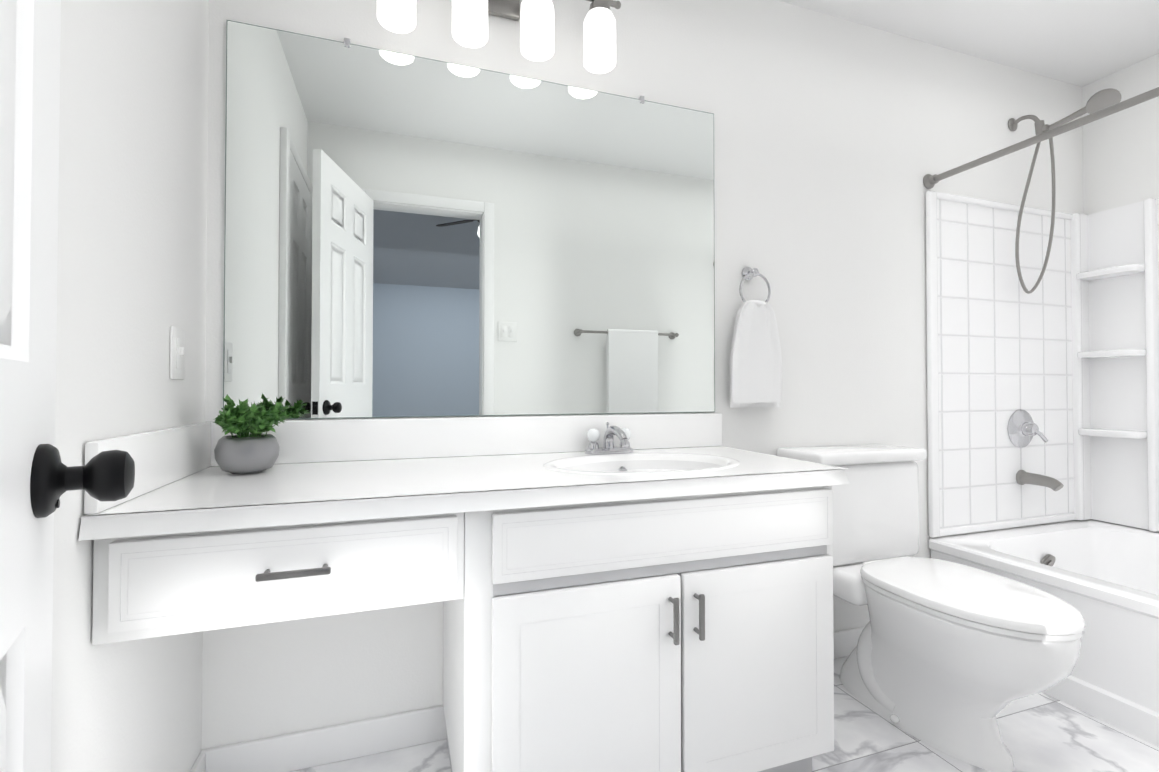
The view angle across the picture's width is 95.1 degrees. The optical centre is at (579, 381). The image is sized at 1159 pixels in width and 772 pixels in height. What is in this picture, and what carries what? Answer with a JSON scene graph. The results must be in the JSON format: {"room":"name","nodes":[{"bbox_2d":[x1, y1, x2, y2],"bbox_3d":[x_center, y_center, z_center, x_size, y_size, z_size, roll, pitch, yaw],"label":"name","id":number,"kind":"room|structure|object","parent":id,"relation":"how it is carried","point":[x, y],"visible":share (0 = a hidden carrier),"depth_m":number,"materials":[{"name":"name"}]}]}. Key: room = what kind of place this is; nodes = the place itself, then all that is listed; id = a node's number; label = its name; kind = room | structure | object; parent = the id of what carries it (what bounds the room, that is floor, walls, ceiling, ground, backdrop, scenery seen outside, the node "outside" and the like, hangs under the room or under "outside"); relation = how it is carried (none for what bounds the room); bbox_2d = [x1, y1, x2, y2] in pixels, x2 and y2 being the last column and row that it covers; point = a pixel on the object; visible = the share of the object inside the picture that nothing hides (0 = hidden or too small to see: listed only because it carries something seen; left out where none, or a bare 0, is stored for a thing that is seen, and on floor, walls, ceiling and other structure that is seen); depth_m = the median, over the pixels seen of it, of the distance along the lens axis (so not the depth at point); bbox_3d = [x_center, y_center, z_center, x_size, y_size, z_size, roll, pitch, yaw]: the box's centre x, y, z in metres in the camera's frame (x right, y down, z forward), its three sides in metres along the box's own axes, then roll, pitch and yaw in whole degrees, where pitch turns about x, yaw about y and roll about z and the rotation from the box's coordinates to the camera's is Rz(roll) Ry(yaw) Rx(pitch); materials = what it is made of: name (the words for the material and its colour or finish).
{"room":"bathroom","nodes":[
{"label":"bathroom","id":0,"kind":"room"},
{"bbox_2d":[51,0,208,771],"bbox_3d":[-0.748,-0.203,0.550,0.120,2.440,1.670,0,-1,-19],"label":"wall","id":1,"kind":"structure","parent":0,"point":[132,212],"depth_m":0.96,"materials":[{"name":"white paint"}]},
{"bbox_2d":[0,0,134,771],"bbox_3d":[-0.374,-0.014,0.252,0.266,2.030,0.628,0,-1,-19],"label":"bathroom door","id":2,"kind":"structure","parent":1,"relation":"in","point":[38,478],"depth_m":0.45,"materials":[{"name":"white paint"}]},
{"bbox_2d":[84,421,213,512],"bbox_3d":[-0.855,0.156,1.086,0.019,0.114,0.533,0,-1,-19],"label":"backsplash","id":3,"kind":"structure","parent":1,"relation":"attached to","point":[163,456],"depth_m":1.05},
{"bbox_2d":[170,326,184,379],"bbox_3d":[-0.890,-0.062,1.181,0.016,0.116,0.072,0,-1,-19],"label":"switch plate","id":4,"kind":"object","parent":1,"relation":"attached to","point":[177,353],"visible":1,"depth_m":1.17,"materials":[{"name":"white plastic"}]},
{"bbox_2d":[190,748,213,771],"bbox_3d":[-0.815,0.976,0.939,0.014,0.095,0.860,0,-1,-19],"label":"baseboard","id":5,"kind":"structure","parent":1,"relation":"attached to","point":[204,762],"depth_m":1.34,"materials":[{"name":"white paint"}]},
{"bbox_2d":[204,705,446,771],"bbox_3d":[-0.635,0.983,1.445,0.620,0.095,0.018,0,-1,-19],"label":"baseboard","id":6,"kind":"structure","parent":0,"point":[316,747],"depth_m":1.43,"materials":[{"name":"white paint"}]},
{"bbox_2d":[214,413,721,464],"bbox_3d":[-0.232,0.163,1.589,1.522,0.114,0.019,0,-1,-19],"label":"backsplash","id":7,"kind":"structure","parent":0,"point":[331,439],"depth_m":1.55,"materials":[{"name":"white stone"}]},
{"bbox_2d":[202,0,1083,749],"bbox_3d":[0.693,-0.183,1.984,3.770,2.440,0.120,0,-1,-19],"label":"wall","id":8,"kind":"structure","parent":0,"point":[836,140],"depth_m":1.94,"materials":[{"name":"white paint"}]},
{"bbox_2d":[377,0,415,32],"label":"sconce","id":9,"kind":"object","parent":8,"relation":"attached to","point":[398,16],"depth_m":1.46,"materials":[{"name":"white glass"}]},
{"bbox_2d":[223,20,714,418],"bbox_3d":[-0.224,-0.423,1.606,1.464,1.052,0.009,0,-1,-19],"label":"mirror","id":10,"kind":"object","parent":8,"relation":"attached to","point":[406,235],"visible":0.98,"depth_m":1.55,"materials":[{"name":"grey mirror"}]},
{"bbox_2d":[452,0,553,60],"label":"sconce","id":11,"kind":"object","parent":8,"relation":"attached to","point":[470,23],"depth_m":1.53,"materials":[{"name":"white glass"}]},
{"bbox_2d":[583,0,620,73],"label":"sconce","id":12,"kind":"object","parent":8,"relation":"attached to","point":[599,34],"depth_m":1.59,"materials":[{"name":"white glass"}]},
{"bbox_2d":[730,267,781,407],"bbox_3d":[0.611,-0.159,1.852,0.217,0.499,0.077,0,-1,-19],"label":"towel ring","id":13,"kind":"object","parent":8,"relation":"attached to","point":[755,368],"visible":1,"depth_m":1.82,"materials":[{"name":"white fabric"}]},
{"bbox_2d":[1008,88,1121,293],"bbox_3d":[1.980,-0.774,2.180,0.227,0.790,0.351,0,-1,-19],"label":"shower head","id":14,"kind":"object","parent":8,"relation":"attached to","point":[1101,99],"visible":0.98,"depth_m":2.23},
{"bbox_2d":[289,656,1158,771],"bbox_3d":[0.961,1.056,1.176,3.770,0.060,1.790,0,-1,-19],"label":"floor","id":15,"kind":"structure","parent":0,"point":[1041,732],"depth_m":1.49,"materials":[{"name":"stone"}]},
{"bbox_2d":[78,476,849,771],"bbox_3d":[-0.149,0.637,1.318,1.509,0.783,0.574,0,-1,-19],"label":"bathroom vanity","id":16,"kind":"object","parent":15,"relation":"on","point":[660,599],"depth_m":1.10,"materials":[{"name":"white wood"}]},
{"bbox_2d":[80,445,845,524],"bbox_3d":[-0.144,0.235,1.330,1.522,0.037,0.564,0,-1,-19],"label":"countertop","id":17,"kind":"structure","parent":16,"relation":"on","point":[291,486],"depth_m":1.15,"materials":[{"name":"white stone"}]},
{"bbox_2d":[213,394,290,473],"bbox_3d":[-0.774,0.122,1.261,0.159,0.185,0.182,0,-1,-19],"label":"plant pot","id":18,"kind":"object","parent":17,"relation":"on","point":[244,451],"visible":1,"depth_m":1.22,"materials":[{"name":"ceramic"},{"name":"soil"},{"name":"leaf"}]},
{"bbox_2d":[585,422,632,453],"bbox_3d":[0.109,0.173,1.584,0.156,0.093,0.158,0,-1,-19],"label":"sink faucet","id":19,"kind":"object","parent":17,"relation":"on","point":[623,435],"visible":1,"depth_m":1.61,"materials":[{"name":"silver metal"}]},
{"bbox_2d":[566,457,709,472],"bbox_3d":[0.171,0.293,1.415,0.460,0.122,0.310,0,-1,-19],"label":"sink","id":20,"kind":"object","parent":17,"relation":"in","point":[651,462],"depth_m":1.56,"materials":[{"name":"white ceramic"}]},
{"bbox_2d":[833,626,864,658],"bbox_3d":[0.932,0.990,1.979,0.990,0.095,0.014,0,-1,-19],"label":"baseboard","id":21,"kind":"structure","parent":15,"relation":"on","point":[844,641],"depth_m":2.00,"materials":[{"name":"white paint"}]},
{"bbox_2d":[777,443,1085,771],"bbox_3d":[1.056,0.637,1.623,0.487,0.806,0.769,0,-1,-19],"label":"toilet","id":22,"kind":"object","parent":15,"relation":"on","point":[952,659],"visible":0.96,"depth_m":1.51,"materials":[{"name":"white ceramic"}]},
{"bbox_2d":[929,519,1158,746],"bbox_3d":[2.145,0.831,1.581,1.024,0.402,1.544,0,-1,-19],"label":"bathtub","id":23,"kind":"object","parent":15,"relation":"on","point":[1102,577],"visible":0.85,"depth_m":1.71,"materials":[{"name":"white ceramic"}]},
{"bbox_2d":[925,191,1158,537],"bbox_3d":[2.145,-0.081,1.594,1.023,1.410,1.544,0,-1,-19],"label":"shower surround","id":24,"kind":"object","parent":23,"relation":"on","point":[1065,354],"visible":1,"depth_m":2.31,"materials":[{"name":"tile"}]},
{"bbox_2d":[1007,410,1063,490],"bbox_3d":[1.958,0.290,2.248,0.166,0.334,0.154,0,-1,-19],"label":"tub faucet","id":25,"kind":"object","parent":24,"relation":"attached to","point":[1022,429],"visible":1,"depth_m":2.29,"materials":[{"name":"silver metal"}]},
{"bbox_2d":[779,0,1158,86],"bbox_3d":[0.961,-1.454,1.211,3.770,0.080,1.790,0,-1,-19],"label":"ceiling","id":26,"kind":"structure","parent":0,"point":[1081,43],"depth_m":2.10,"materials":[{"name":"white paint"}]},
{"bbox_2d":[1082,53,1158,531],"bbox_3d":[2.708,-0.186,1.724,0.120,2.440,1.670,0,-1,-19],"label":"wall","id":27,"kind":"structure","parent":0,"point":[1120,158],"depth_m":2.36,"materials":[{"name":"white paint"}]},
{"bbox_3d":[1.229,-0.205,0.403,3.530,2.440,0.120,0,-1,-19],"label":"wall","id":28,"kind":"structure","parent":0,"visible":0},
{"bbox_2d":[923,87,1158,188],"bbox_3d":[1.685,-0.832,1.448,0.060,0.060,1.549,0,-1,-19],"label":"shower curtain rod","id":29,"kind":"object","parent":28,"relation":"attached to","point":[930,181],"visible":1,"depth_m":1.77,"materials":[{"name":"silver metal"}]}
]}

